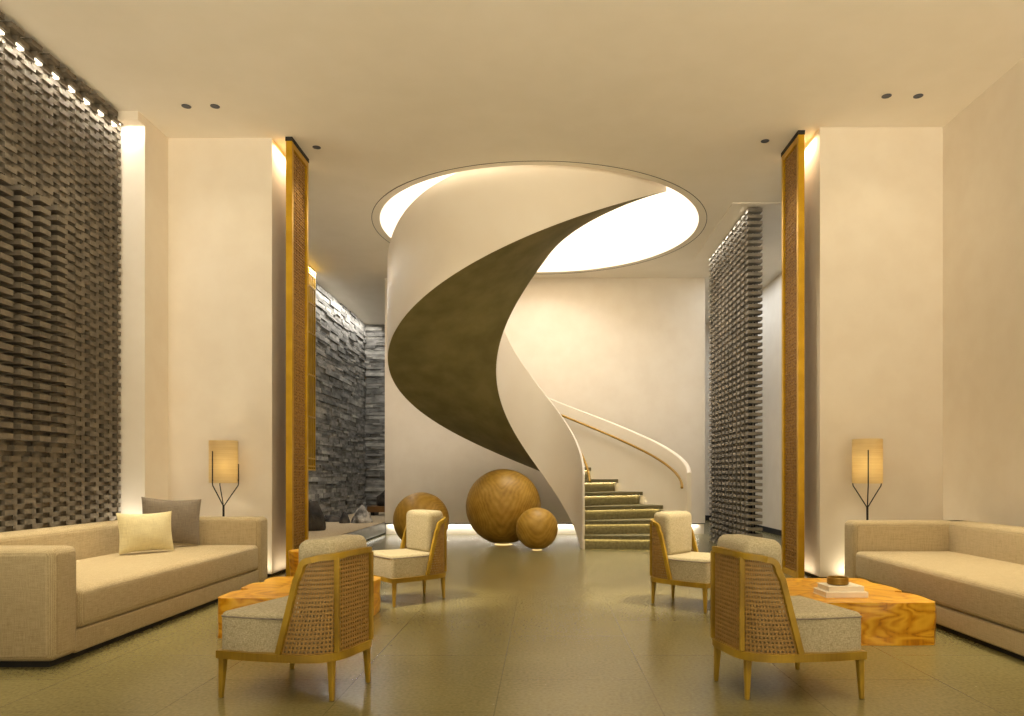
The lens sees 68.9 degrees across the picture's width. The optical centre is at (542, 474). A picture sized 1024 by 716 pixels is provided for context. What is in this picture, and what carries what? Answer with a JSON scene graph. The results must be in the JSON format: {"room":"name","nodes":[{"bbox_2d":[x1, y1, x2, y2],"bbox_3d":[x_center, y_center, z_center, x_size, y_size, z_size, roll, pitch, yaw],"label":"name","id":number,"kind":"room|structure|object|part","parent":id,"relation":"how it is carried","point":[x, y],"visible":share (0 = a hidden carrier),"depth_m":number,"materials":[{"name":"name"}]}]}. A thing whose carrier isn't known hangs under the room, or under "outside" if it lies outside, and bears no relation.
{"room":"hotel lobby","nodes":[
{"label":"hotel lobby","id":0,"kind":"room"},
{"bbox_2d":[118,118,167,513],"bbox_3d":[-4.232,-1.223,7.459,0.735,4.506,0.450,0,0,0],"label":"wall pier","id":1,"kind":"object","parent":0,"point":[143,193],"visible":0.29,"depth_m":7.23,"materials":[{"name":"paint"}]},
{"bbox_2d":[168,138,285,573],"bbox_3d":[-3.697,-1.228,8.042,1.805,4.496,0.716,0,0,0],"label":"wall","id":2,"kind":"structure","parent":0,"point":[227,196],"depth_m":7.68,"materials":[{"name":"paint"}]},
{"bbox_2d":[268,569,285,575],"bbox_3d":[-3.715,1.035,8.040,1.770,0.030,0.640,0,0,0],"label":"baseboard","id":3,"kind":"structure","parent":2,"relation":"attached to","point":[284,569],"depth_m":7.91,"materials":[{"name":"black"}]},
{"bbox_2d":[0,0,1023,324],"bbox_3d":[0.000,-3.626,8.500,9.800,0.300,18.200,0,0,0],"label":"ceiling","id":4,"kind":"structure","parent":0,"point":[686,94],"depth_m":6.63,"materials":[{"name":"paint"}]},
{"bbox_2d":[118,111,144,125],"bbox_3d":[-3.962,-3.433,7.172,0.195,0.086,0.124,0,0,0],"label":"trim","id":5,"kind":"structure","parent":4,"relation":"attached to","point":[127,118],"depth_m":7.12,"materials":[{"name":"paint"}]},
{"bbox_2d":[181,104,190,108],"bbox_3d":[-3.360,-3.473,7.020,0.086,0.006,0.086,0,0,0],"label":"recessed light","id":6,"kind":"object","parent":4,"relation":"in","point":[186,106],"visible":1,"depth_m":7.02,"materials":[{"name":"grey metal"}]},
{"bbox_2d":[210,104,219,108],"bbox_3d":[-3.090,-3.473,7.020,0.086,0.006,0.086,0,0,0],"label":"recessed light","id":7,"kind":"object","parent":4,"relation":"in","point":[215,106],"visible":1,"depth_m":7.02,"materials":[{"name":"grey metal"}]},
{"bbox_2d":[308,266,315,470],"bbox_3d":[-3.890,-1.775,12.100,0.026,3.402,1.222,0,0,0],"label":"lattice","id":8,"kind":"object","parent":4,"relation":"hanging from","point":[311,273],"visible":0.35,"depth_m":12.49,"materials":[{"name":"metal"}]},
{"bbox_2d":[371,161,706,273],"bbox_3d":[-0.050,-3.474,10.560,4.642,0.003,4.642,0,0,0],"label":"trim","id":9,"kind":"structure","parent":4,"relation":"attached to","point":[512,161],"depth_m":8.84,"materials":[{"name":"beige paint"}]},
{"bbox_2d":[693,202,781,260],"bbox_3d":[2.740,-3.470,10.775,0.640,0.012,2.550,0,0,0],"label":"trim","id":10,"kind":"structure","parent":4,"relation":"attached to","point":[736,210],"depth_m":10.18,"materials":[{"name":"paint"}]},
{"bbox_2d":[881,94,891,98],"bbox_3d":[3.150,-3.473,6.830,0.086,0.006,0.086,0,0,0],"label":"recessed light","id":11,"kind":"object","parent":4,"relation":"in","point":[884,96],"visible":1,"depth_m":6.83,"materials":[{"name":"grey metal"}]},
{"bbox_2d":[913,94,922,98],"bbox_3d":[3.440,-3.473,6.830,0.086,0.006,0.086,0,0,0],"label":"recessed light","id":12,"kind":"object","parent":4,"relation":"in","point":[916,96],"visible":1,"depth_m":6.83,"materials":[{"name":"grey metal"}]},
{"bbox_2d":[0,521,1023,715],"bbox_3d":[0.000,1.110,8.500,9.800,0.120,18.200,0,0,0],"label":"floor","id":13,"kind":"structure","parent":0,"point":[562,628],"depth_m":4.08,"materials":[{"name":"tile"}]},
{"bbox_2d":[0,11,120,531],"bbox_3d":[-4.095,-1.208,5.580,0.270,4.516,3.241,0,0,0],"label":"screen","id":14,"kind":"object","parent":13,"relation":"on","point":[59,145],"visible":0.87,"depth_m":6.18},
{"bbox_2d":[0,516,267,666],"bbox_3d":[-3.225,0.724,5.605,1.160,0.652,3.170,0,0,0],"label":"sofa","id":15,"kind":"object","parent":13,"relation":"on","point":[67,592],"visible":0.91,"depth_m":4.88,"materials":[{"name":"fabric"}]},
{"bbox_3d":[-3.215,0.707,4.138,1.140,0.617,0.235,0,0,0],"label":"arm","id":16,"kind":"part","parent":15,"relation":"part of","materials":[{"name":"fabric"}]},
{"bbox_3d":[-3.680,0.707,5.605,0.250,0.617,3.130,0,0,0],"label":"backrest","id":17,"kind":"part","parent":15,"relation":"part of","materials":[{"name":"fabric"}]},
{"bbox_2d":[116,511,173,554],"bbox_3d":[-3.273,0.471,6.143,0.134,0.332,0.452,0,0,42],"label":"throw pillow","id":18,"kind":"object","parent":15,"relation":"on","point":[137,532],"visible":1,"depth_m":6.09,"materials":[{"name":"beige fabric"}]},
{"bbox_2d":[76,545,257,627],"bbox_3d":[-3.115,0.763,5.605,0.940,0.237,2.692,0,0,0],"label":"seat cushion","id":19,"kind":"object","parent":15,"relation":"on","point":[111,586],"depth_m":5.31,"materials":[{"name":"fabric"}]},
{"bbox_2d":[141,497,200,544],"bbox_3d":[-3.326,0.416,6.670,0.526,0.451,0.144,0,0,-41],"label":"throw pillow","id":20,"kind":"object","parent":15,"relation":"on","point":[185,514],"visible":0.67,"depth_m":6.68,"materials":[{"name":"grey fabric"}]},
{"bbox_3d":[-3.215,0.707,7.072,1.140,0.617,0.235,0,0,0],"label":"arm","id":21,"kind":"part","parent":15,"relation":"part of","materials":[{"name":"fabric"}]},
{"bbox_2d":[209,440,238,515],"bbox_3d":[-3.182,0.354,7.436,0.288,1.392,0.280,0,0,0],"label":"floor lamp","id":22,"kind":"object","parent":13,"relation":"on","point":[223,454],"visible":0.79,"depth_m":7.33,"materials":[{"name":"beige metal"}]},
{"bbox_3d":[-3.215,0.042,7.371,0.060,0.553,0.147,0,0,0],"label":"arm","id":23,"kind":"part","parent":22,"relation":"part of","materials":[{"name":"black metal"}]},
{"bbox_3d":[-3.190,-0.131,7.440,0.272,0.422,0.272,0,0,0],"label":"lamp shade","id":24,"kind":"part","parent":22,"relation":"part of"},
{"bbox_3d":[-3.117,0.104,7.445,0.156,0.428,0.011,0,0,-4],"label":"arm","id":25,"kind":"part","parent":22,"relation":"part of","materials":[{"name":"black metal"}]},
{"bbox_2d":[288,549,298,575],"bbox_3d":[-1.929,0.840,6.253,0.383,0.420,0.389,0,0,0],"label":"stool","id":26,"kind":"object","parent":13,"relation":"on","point":[293,554],"visible":0.14,"depth_m":6.12,"materials":[{"name":"brown wood"}]},
{"bbox_2d":[216,534,373,700],"bbox_3d":[-1.175,0.676,3.691,0.588,0.748,0.574,0,0,17],"label":"armchair","id":27,"kind":"object","parent":13,"relation":"on","point":[327,614],"visible":1,"depth_m":3.47,"materials":[{"name":"brown wood"}]},
{"bbox_3d":[-1.512,0.955,3.520,0.032,0.190,0.032,0,0,18],"label":"leg","id":28,"kind":"part","parent":27,"relation":"part of","materials":[{"name":"brown wood"}]},
{"bbox_2d":[222,596,361,652],"bbox_3d":[-1.195,0.736,3.697,0.540,0.181,0.526,0,0,17],"label":"seat cushion","id":29,"kind":"object","parent":27,"relation":"on","point":[262,627],"depth_m":3.47,"materials":[{"name":"beige fabric"}]},
{"bbox_3d":[-1.175,0.844,3.691,0.586,0.037,0.574,0,0,17],"label":"seat rail","id":30,"kind":"part","parent":27,"relation":"part of","materials":[{"name":"brown wood"}]},
{"bbox_3d":[-1.090,0.608,3.436,0.254,0.435,0.038,0,0,-7],"label":"cane panel","id":31,"kind":"part","parent":27,"relation":"part of","materials":[{"name":"brown wicker"}]},
{"bbox_3d":[-1.024,0.593,3.643,0.271,0.471,0.542,0,0,17],"label":"rail","id":32,"kind":"part","parent":27,"relation":"part of","materials":[{"name":"brown wood"}]},
{"bbox_3d":[-0.985,0.955,3.468,0.032,0.190,0.032,0,0,18],"label":"leg","id":33,"kind":"part","parent":27,"relation":"part of","materials":[{"name":"brown wood"}]},
{"bbox_2d":[299,534,366,614],"bbox_3d":[-1.012,0.481,3.640,0.178,0.358,0.389,0,0,17],"label":"cushion","id":34,"kind":"object","parent":27,"relation":"on","point":[353,569],"depth_m":3.50,"materials":[{"name":"beige fabric"}]},
{"bbox_3d":[-0.958,0.605,3.465,0.024,0.440,0.018,0,0,17],"label":"post","id":35,"kind":"part","parent":27,"relation":"part of","materials":[{"name":"brown wood"}]},
{"bbox_3d":[-0.917,0.608,3.610,0.017,0.435,0.299,0,0,18],"label":"cane panel","id":36,"kind":"part","parent":27,"relation":"part of","materials":[{"name":"brown wicker"}]},
{"bbox_3d":[-0.891,0.955,3.764,0.032,0.190,0.032,0,0,17],"label":"leg","id":37,"kind":"part","parent":27,"relation":"part of","materials":[{"name":"brown wood"}]},
{"bbox_3d":[-0.867,0.605,3.751,0.024,0.440,0.018,0,0,17],"label":"post","id":38,"kind":"part","parent":27,"relation":"part of","materials":[{"name":"brown wood"}]},
{"bbox_2d":[285,137,308,576],"bbox_3d":[-2.612,-1.213,7.928,0.072,4.526,0.551,0,0,0],"label":"screen","id":39,"kind":"object","parent":13,"relation":"on","point":[297,162],"visible":0.84,"depth_m":7.90,"materials":[{"name":"wood"}]},
{"bbox_3d":[-2.612,-1.207,7.684,0.064,4.514,0.055,0,0,0],"label":"post","id":40,"kind":"part","parent":39,"relation":"part of","materials":[{"name":"metal"}]},
{"bbox_3d":[-2.612,-1.192,7.928,0.026,4.364,0.433,0,0,0],"label":"woven panel","id":41,"kind":"part","parent":39,"relation":"part of","materials":[{"name":"wicker"}]},
{"bbox_3d":[-2.612,-3.404,7.928,0.064,0.060,0.433,0,0,0],"label":"cross rail","id":42,"kind":"part","parent":39,"relation":"part of","materials":[{"name":"wood"}]},
{"bbox_3d":[-2.612,-1.207,8.172,0.064,4.514,0.055,0,0,0],"label":"post","id":43,"kind":"part","parent":39,"relation":"part of","materials":[{"name":"metal"}]},
{"bbox_2d":[218,576,380,637],"bbox_3d":[-1.690,0.921,5.306,0.885,0.258,1.068,0,0,0],"label":"table","id":44,"kind":"object","parent":13,"relation":"on","point":[274,587],"visible":0.29,"depth_m":5.02,"materials":[{"name":"brown wood"}]},
{"bbox_2d":[308,512,385,539],"bbox_3d":[-3.370,0.939,12.810,1.500,0.222,8.780,0,0,0],"label":"platform","id":45,"kind":"object","parent":13,"relation":"on","point":[367,530],"visible":0.29,"depth_m":11.98,"materials":[{"name":"grey stone"}]},
{"bbox_2d":[308,500,325,530],"bbox_3d":[-3.473,0.599,11.205,0.412,0.453,0.455,0,0,0],"label":"rock","id":46,"kind":"object","parent":45,"relation":"on","point":[316,522],"visible":0.74,"depth_m":11.08,"materials":[{"name":"grey stone"}]},
{"bbox_2d":[324,515,339,521],"bbox_3d":[-3.767,0.772,13.295,0.454,0.108,0.362,0,0,0],"label":"rock","id":47,"kind":"object","parent":45,"relation":"on","point":[328,518],"visible":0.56,"depth_m":13.19,"materials":[{"name":"grey stone"}]},
{"bbox_2d":[339,511,349,522],"bbox_3d":[-3.417,0.726,12.811,0.176,0.200,0.213,0,0,0],"label":"rock","id":48,"kind":"object","parent":45,"relation":"on","point":[344,518],"visible":1,"depth_m":12.76,"materials":[{"name":"grey stone"}]},
{"bbox_2d":[350,505,372,522],"bbox_3d":[-3.143,0.676,12.908,0.354,0.301,0.350,0,0,-34],"label":"rock","id":49,"kind":"object","parent":45,"relation":"on","point":[361,515],"visible":1,"depth_m":12.81,"materials":[{"name":"grey stone"}]},
{"bbox_2d":[367,505,384,515],"bbox_3d":[-3.140,0.733,15.400,0.880,0.190,0.500,0,0,0],"label":"bench","id":50,"kind":"object","parent":45,"relation":"on","point":[374,510],"visible":0.39,"depth_m":15.15,"materials":[{"name":"brown wood"}]},
{"bbox_3d":[-3.480,0.792,15.400,0.080,0.070,0.400,0,0,0],"label":"leg","id":51,"kind":"part","parent":50,"relation":"part of","materials":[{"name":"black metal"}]},
{"bbox_2d":[376,490,384,505],"bbox_3d":[-3.077,0.458,15.408,0.746,0.356,0.398,0,0,0],"label":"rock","id":52,"kind":"object","parent":50,"relation":"on","point":[380,501],"visible":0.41,"depth_m":15.24,"materials":[{"name":"black stone"}]},
{"bbox_2d":[373,509,446,606],"bbox_3d":[-1.145,0.676,6.309,0.588,0.748,0.574,0,0,-39],"label":"armchair","id":53,"kind":"object","parent":13,"relation":"on","point":[424,537],"visible":0.98,"depth_m":6.21,"materials":[{"name":"beige fabric"}]},
{"bbox_3d":[-1.185,0.955,5.933,0.032,0.190,0.032,0,0,-40],"label":"leg","id":54,"kind":"part","parent":53,"relation":"part of","materials":[{"name":"brown wood"}]},
{"bbox_2d":[373,549,440,578],"bbox_3d":[-1.160,0.736,6.295,0.540,0.181,0.526,0,0,-40],"label":"seat cushion","id":55,"kind":"object","parent":53,"relation":"on","point":[393,563],"depth_m":6.09,"materials":[{"name":"beige fabric"}]},
{"bbox_3d":[-1.144,0.844,6.309,0.586,0.037,0.574,0,0,-40],"label":"seat rail","id":56,"kind":"part","parent":53,"relation":"part of","materials":[{"name":"brown wood"}]},
{"bbox_3d":[-1.022,0.593,6.409,0.271,0.471,0.542,0,0,-40],"label":"rail","id":57,"kind":"part","parent":53,"relation":"part of","materials":[{"name":"brown wood"}]},
{"bbox_3d":[-1.051,0.955,6.587,0.032,0.190,0.032,0,0,-40],"label":"leg","id":58,"kind":"part","parent":53,"relation":"part of","materials":[{"name":"brown wood"}]},
{"bbox_2d":[406,509,442,551],"bbox_3d":[-1.013,0.481,6.417,0.178,0.358,0.389,0,0,-40],"label":"cushion","id":59,"kind":"object","parent":53,"relation":"on","point":[421,524],"depth_m":6.31,"materials":[{"name":"beige fabric"}]},
{"bbox_3d":[-0.900,0.608,6.248,0.230,0.435,0.109,0,0,-40],"label":"cane panel","id":60,"kind":"part","parent":53,"relation":"part of","materials":[{"name":"brown wicker"}]},
{"bbox_3d":[-0.854,0.955,6.347,0.032,0.190,0.032,0,0,-39],"label":"leg","id":61,"kind":"part","parent":53,"relation":"part of","materials":[{"name":"brown wood"}]},
{"bbox_3d":[-0.837,0.605,6.368,0.024,0.440,0.018,0,0,-39],"label":"post","id":62,"kind":"part","parent":53,"relation":"part of","materials":[{"name":"brown wood"}]},
{"bbox_2d":[393,492,448,539],"bbox_3d":[-1.748,0.648,10.700,0.796,0.803,0.796,0,0,6],"label":"sphere","id":63,"kind":"object","parent":13,"relation":"on","point":[419,500],"visible":0.5,"depth_m":10.46,"materials":[{"name":"brown wood"}]},
{"bbox_2d":[466,469,540,544],"bbox_3d":[-0.597,0.479,11.260,1.134,1.141,1.134,0,0,0],"label":"sphere","id":64,"kind":"object","parent":13,"relation":"on","point":[495,503],"visible":0.88,"depth_m":10.83,"materials":[{"name":"brown wood"}]},
{"bbox_2d":[516,507,557,550],"bbox_3d":[-0.084,0.752,10.430,0.588,0.595,0.588,0,0,-3],"label":"sphere","id":65,"kind":"object","parent":13,"relation":"on","point":[536,528],"visible":1,"depth_m":10.22,"materials":[{"name":"brown wood"}]},
{"bbox_2d":[387,165,690,549],"bbox_3d":[-0.050,-1.672,10.560,4.220,5.444,4.220,0,0,0],"label":"spiral staircase","id":66,"kind":"structure","parent":13,"relation":"on","point":[462,255],"depth_m":10.06,"materials":[{"name":"white paint"}]},
{"bbox_3d":[0.209,-1.678,9.969,1.284,5.456,2.575,0,0,-24],"label":"balustrade","id":67,"kind":"part","parent":66,"relation":"part of","materials":[{"name":"white paint"}]},
{"bbox_3d":[-0.129,-1.770,10.637,1.247,3.750,1.467,0,0,44],"label":"handrail","id":68,"kind":"part","parent":66,"relation":"part of","materials":[{"name":"brown wood"}]},
{"bbox_3d":[-0.049,-1.601,10.620,4.007,3.586,3.886,0,0,0],"label":"handrail","id":69,"kind":"part","parent":66,"relation":"part of","materials":[{"name":"brown wood"}]},
{"bbox_2d":[650,511,709,612],"bbox_3d":[1.197,0.676,6.049,0.588,0.748,0.574,0,0,40],"label":"armchair","id":70,"kind":"object","parent":13,"relation":"on","point":[672,537],"visible":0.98,"depth_m":5.97,"materials":[{"name":"beige fabric"}]},
{"bbox_3d":[0.889,0.605,6.111,0.024,0.440,0.018,0,0,40],"label":"post","id":71,"kind":"part","parent":70,"relation":"part of","materials":[{"name":"brown wood"}]},
{"bbox_3d":[0.906,0.955,6.090,0.032,0.190,0.032,0,0,40],"label":"leg","id":72,"kind":"part","parent":70,"relation":"part of","materials":[{"name":"brown wood"}]},
{"bbox_3d":[0.951,0.608,5.991,0.230,0.435,0.109,0,0,40],"label":"cane panel","id":73,"kind":"part","parent":70,"relation":"part of","materials":[{"name":"brown wicker"}]},
{"bbox_3d":[1.106,0.955,6.327,0.032,0.190,0.032,0,0,40],"label":"leg","id":74,"kind":"part","parent":70,"relation":"part of","materials":[{"name":"brown wood"}]},
{"bbox_2d":[654,511,691,554],"bbox_3d":[1.066,0.481,6.158,0.178,0.358,0.389,0,0,40],"label":"cushion","id":75,"kind":"object","parent":70,"relation":"on","point":[676,526],"depth_m":6.05,"materials":[{"name":"beige fabric"}]},
{"bbox_3d":[1.075,0.593,6.151,0.271,0.471,0.542,0,0,40],"label":"rail","id":76,"kind":"part","parent":70,"relation":"part of","materials":[{"name":"brown wood"}]},
{"bbox_3d":[1.196,0.844,6.049,0.586,0.037,0.574,0,0,40],"label":"seat rail","id":77,"kind":"part","parent":70,"relation":"part of","materials":[{"name":"brown wood"}]},
{"bbox_2d":[656,552,709,582],"bbox_3d":[1.212,0.736,6.035,0.540,0.181,0.526,0,0,40],"label":"seat cushion","id":78,"kind":"object","parent":70,"relation":"on","point":[671,567],"depth_m":5.84,"materials":[{"name":"beige fabric"}]},
{"bbox_3d":[1.233,0.955,5.673,0.032,0.190,0.032,0,0,40],"label":"leg","id":79,"kind":"part","parent":70,"relation":"part of","materials":[{"name":"brown wood"}]},
{"bbox_2d":[709,208,762,543],"bbox_3d":[2.737,-1.206,10.758,0.185,4.512,2.305,0,0,0],"label":"screen","id":80,"kind":"object","parent":13,"relation":"on","point":[735,278],"visible":0.94,"depth_m":10.26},
{"bbox_2d":[710,534,866,699],"bbox_3d":[1.166,0.676,3.697,0.588,0.748,0.574,0,0,-13],"label":"armchair","id":81,"kind":"object","parent":13,"relation":"on","point":[754,616],"visible":1,"depth_m":3.48,"materials":[{"name":"brown wood"}]},
{"bbox_3d":[0.864,0.605,3.781,0.024,0.440,0.018,0,0,-13],"label":"post","id":82,"kind":"part","parent":81,"relation":"part of","materials":[{"name":"brown wood"}]},
{"bbox_3d":[0.889,0.955,3.792,0.032,0.190,0.032,0,0,-13],"label":"leg","id":83,"kind":"part","parent":81,"relation":"part of","materials":[{"name":"brown wood"}]},
{"bbox_3d":[0.902,0.608,3.636,0.017,0.435,0.299,0,0,-13],"label":"cane panel","id":84,"kind":"part","parent":81,"relation":"part of","materials":[{"name":"brown wicker"}]},
{"bbox_3d":[0.931,0.605,3.489,0.024,0.440,0.018,0,0,-13],"label":"post","id":85,"kind":"part","parent":81,"relation":"part of","materials":[{"name":"brown wood"}]},
{"bbox_3d":[0.959,0.955,3.490,0.032,0.190,0.032,0,0,-13],"label":"leg","id":86,"kind":"part","parent":81,"relation":"part of","materials":[{"name":"brown wood"}]},
{"bbox_2d":[717,534,781,613],"bbox_3d":[1.000,0.481,3.659,0.178,0.358,0.389,0,0,-13],"label":"cushion","id":87,"kind":"object","parent":81,"relation":"on","point":[750,547],"depth_m":3.50,"materials":[{"name":"beige fabric"}]},
{"bbox_3d":[1.012,0.593,3.661,0.271,0.471,0.542,0,0,-13],"label":"rail","id":88,"kind":"part","parent":81,"relation":"part of","materials":[{"name":"brown wood"}]},
{"bbox_3d":[1.061,0.608,3.450,0.254,0.435,0.038,0,0,12],"label":"cane panel","id":89,"kind":"part","parent":81,"relation":"part of","materials":[{"name":"brown wicker"}]},
{"bbox_3d":[1.165,0.844,3.697,0.586,0.037,0.574,0,0,-13],"label":"seat rail","id":90,"kind":"part","parent":81,"relation":"part of","materials":[{"name":"brown wood"}]},
{"bbox_2d":[726,596,860,652],"bbox_3d":[1.186,0.736,3.702,0.540,0.181,0.526,0,0,-13],"label":"seat cushion","id":91,"kind":"object","parent":81,"relation":"on","point":[814,626],"depth_m":3.47,"materials":[{"name":"beige fabric"}]},
{"bbox_3d":[1.369,0.955,4.015,0.032,0.190,0.032,0,0,-13],"label":"leg","id":92,"kind":"part","parent":81,"relation":"part of","materials":[{"name":"brown wood"}]},
{"bbox_3d":[1.488,0.955,3.500,0.032,0.190,0.032,0,0,-13],"label":"leg","id":93,"kind":"part","parent":81,"relation":"part of","materials":[{"name":"brown wood"}]},
{"bbox_2d":[781,130,804,577],"bbox_3d":[2.607,-1.213,7.779,0.072,4.526,0.540,0,0,0],"label":"wooden panel","id":94,"kind":"object","parent":13,"relation":"on","point":[793,154],"visible":0.96,"depth_m":7.72,"materials":[{"name":"wood"}]},
{"bbox_3d":[2.607,-1.207,8.018,0.064,4.514,0.055,0,0,0],"label":"post","id":95,"kind":"part","parent":94,"relation":"part of","materials":[{"name":"metal"}]},
{"bbox_3d":[2.607,1.020,7.779,0.064,0.060,0.422,0,0,0],"label":"cross rail","id":96,"kind":"part","parent":94,"relation":"part of","materials":[{"name":"wood"}]},
{"bbox_3d":[2.607,-3.404,7.779,0.064,0.060,0.422,0,0,0],"label":"cross rail","id":97,"kind":"part","parent":94,"relation":"part of","materials":[{"name":"wood"}]},
{"bbox_3d":[2.607,-1.192,7.779,0.026,4.364,0.422,0,0,0],"label":"woven panel","id":98,"kind":"part","parent":94,"relation":"part of","materials":[{"name":"wicker"}]},
{"bbox_3d":[2.607,-1.207,7.540,0.064,4.514,0.055,0,0,0],"label":"post","id":99,"kind":"part","parent":94,"relation":"part of","materials":[{"name":"metal"}]},
{"bbox_2d":[786,578,935,645],"bbox_3d":[2.031,0.919,5.140,0.858,0.262,1.123,0,0,0],"label":"table","id":100,"kind":"object","parent":13,"relation":"on","point":[891,616],"visible":0.5,"depth_m":4.60,"materials":[{"name":"brown wood"}]},
{"bbox_2d":[813,587,867,597],"bbox_3d":[1.945,0.769,4.880,0.275,0.036,0.220,0,0,-2],"label":"book","id":101,"kind":"object","parent":100,"relation":"on","point":[823,593],"visible":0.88,"depth_m":4.77,"materials":[{"name":"beige paper"}]},
{"bbox_2d":[816,582,863,591],"bbox_3d":[1.945,0.734,4.880,0.235,0.034,0.185,0,0,-3],"label":"book","id":102,"kind":"object","parent":101,"relation":"on","point":[851,587],"visible":0.98,"depth_m":4.79,"materials":[{"name":"beige paper"}]},
{"bbox_2d":[827,576,848,585],"bbox_3d":[1.930,0.692,4.880,0.134,0.049,0.134,0,0,0],"label":"dish","id":103,"kind":"object","parent":102,"relation":"on","point":[831,580],"visible":1,"depth_m":4.83,"materials":[{"name":"brown wood"}]},
{"bbox_2d":[852,439,882,519],"bbox_3d":[3.107,0.354,7.116,0.286,1.392,0.279,0,0,0],"label":"floor lamp","id":104,"kind":"object","parent":13,"relation":"on","point":[867,454],"visible":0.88,"depth_m":7.01,"materials":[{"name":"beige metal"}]},
{"bbox_3d":[3.053,0.074,7.177,0.011,0.488,0.156,0,0,-39],"label":"arm","id":105,"kind":"part","parent":104,"relation":"part of","materials":[{"name":"black metal"}]},
{"bbox_3d":[3.100,-0.131,7.120,0.272,0.422,0.272,0,0,0],"label":"lamp shade","id":106,"kind":"part","parent":104,"relation":"part of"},
{"bbox_3d":[3.074,0.042,7.051,0.011,0.553,0.156,0,0,21],"label":"arm","id":107,"kind":"part","parent":104,"relation":"part of","materials":[{"name":"black metal"}]},
{"bbox_3d":[3.172,0.104,7.132,0.156,0.428,0.011,0,0,-9],"label":"arm","id":108,"kind":"part","parent":104,"relation":"part of","materials":[{"name":"black metal"}]},
{"bbox_2d":[845,520,1023,660],"bbox_3d":[3.197,0.724,5.035,1.065,0.652,3.170,0,0,0],"label":"sofa","id":109,"kind":"object","parent":13,"relation":"on","point":[973,572],"visible":0.88,"depth_m":5.50,"materials":[{"name":"fabric"}]},
{"bbox_3d":[3.188,0.707,6.503,1.045,0.617,0.235,0,0,0],"label":"arm","id":110,"kind":"part","parent":109,"relation":"part of","materials":[{"name":"fabric"}]},
{"bbox_2d":[856,551,1023,631],"bbox_3d":[3.087,0.763,5.035,0.845,0.237,2.692,0,0,0],"label":"seat cushion","id":111,"kind":"object","parent":109,"relation":"on","point":[983,588],"depth_m":5.05,"materials":[{"name":"fabric"}]},
{"bbox_3d":[3.605,0.707,5.035,0.250,0.617,3.130,0,0,0],"label":"backrest","id":112,"kind":"part","parent":109,"relation":"part of","materials":[{"name":"fabric"}]},
{"bbox_2d":[383,173,694,254],"bbox_3d":[-0.050,-5.158,10.560,4.720,2.784,4.720,0,0,0],"label":"skylight","id":113,"kind":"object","parent":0,"point":[652,216],"depth_m":12.04,"materials":[{"name":"white paint"}]},
{"bbox_2d":[385,278,704,522],"bbox_3d":[0.035,-1.313,13.297,5.650,4.326,0.305,0,0,0],"label":"wall","id":114,"kind":"structure","parent":0,"point":[629,353],"depth_m":13.15,"materials":[{"name":"paint"}]},
{"bbox_2d":[386,524,703,533],"bbox_3d":[0.035,0.950,13.340,5.650,0.200,0.220,0,0,0],"label":"baseboard","id":115,"kind":"structure","parent":114,"relation":"attached to","point":[452,528],"depth_m":13.23,"materials":[{"name":"paint"}]},
{"bbox_2d":[385,523,704,523],"bbox_3d":[0.035,0.858,13.150,5.650,0.015,0.020,0,0,0],"label":"trim","id":116,"kind":"structure","parent":114,"relation":"attached to","point":[385,523],"depth_m":13.14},
{"bbox_2d":[705,324,711,514],"bbox_3d":[1.000,-1.213,17.400,7.200,4.526,0.400,0,0,0],"label":"wall","id":117,"kind":"structure","parent":0,"point":[707,345],"depth_m":17.20,"materials":[{"name":"paint"}]},
{"bbox_2d":[705,515,710,520],"bbox_3d":[0.750,0.990,17.185,6.700,0.120,0.030,0,0,0],"label":"baseboard","id":118,"kind":"structure","parent":117,"relation":"attached to","point":[707,517],"depth_m":17.17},
{"bbox_2d":[755,273,781,529],"bbox_3d":[4.350,-1.213,12.750,0.500,4.526,8.900,0,0,0],"label":"wall","id":119,"kind":"structure","parent":0,"point":[772,293],"depth_m":13.37,"materials":[{"name":"paint"}]},
{"bbox_2d":[755,524,781,535],"bbox_3d":[4.088,1.000,12.750,0.025,0.100,8.900,0,0,0],"label":"baseboard","id":120,"kind":"structure","parent":119,"relation":"attached to","point":[765,529],"depth_m":13.29,"materials":[{"name":"black"}]},
{"bbox_2d":[805,127,942,576],"bbox_3d":[3.685,-1.228,7.875,1.830,4.496,0.850,0,0,0],"label":"wall","id":121,"kind":"structure","parent":0,"point":[874,195],"depth_m":7.45,"materials":[{"name":"paint"}]},
{"bbox_2d":[805,572,826,577],"bbox_3d":[3.700,1.035,7.875,1.800,0.030,0.770,0,0,0],"label":"baseboard","id":122,"kind":"structure","parent":121,"relation":"attached to","point":[805,572],"depth_m":7.68,"materials":[{"name":"black"}]},
{"bbox_2d":[943,57,1023,526],"bbox_3d":[4.300,-1.213,3.425,0.600,4.526,8.050,0,0,0],"label":"wall","id":123,"kind":"structure","parent":0,"point":[983,145],"depth_m":6.73,"materials":[{"name":"paint"}]},
{"bbox_3d":[-3.600,-1.213,17.480,2.000,4.526,0.240,0,0,0],"label":"wall","id":124,"kind":"structure","parent":0,"visible":0},
{"bbox_2d":[364,325,384,509],"bbox_3d":[-3.372,-1.319,17.258,1.496,4.306,0.205,0,0,0],"label":"cladding","id":125,"kind":"object","parent":124,"relation":"attached to","point":[374,427],"depth_m":17.18,"materials":[{"name":"stone"}]},
{"bbox_3d":[-4.425,-1.213,12.880,0.350,4.526,8.960,0,0,0],"label":"wall","id":126,"kind":"structure","parent":0,"visible":0},
{"bbox_2d":[308,283,366,515],"bbox_3d":[-4.157,-1.319,12.823,0.185,4.306,8.846,0,0,0],"label":"cladding","id":127,"kind":"object","parent":126,"relation":"attached to","point":[341,336],"depth_m":14.93,"materials":[{"name":"stone"}]}
]}

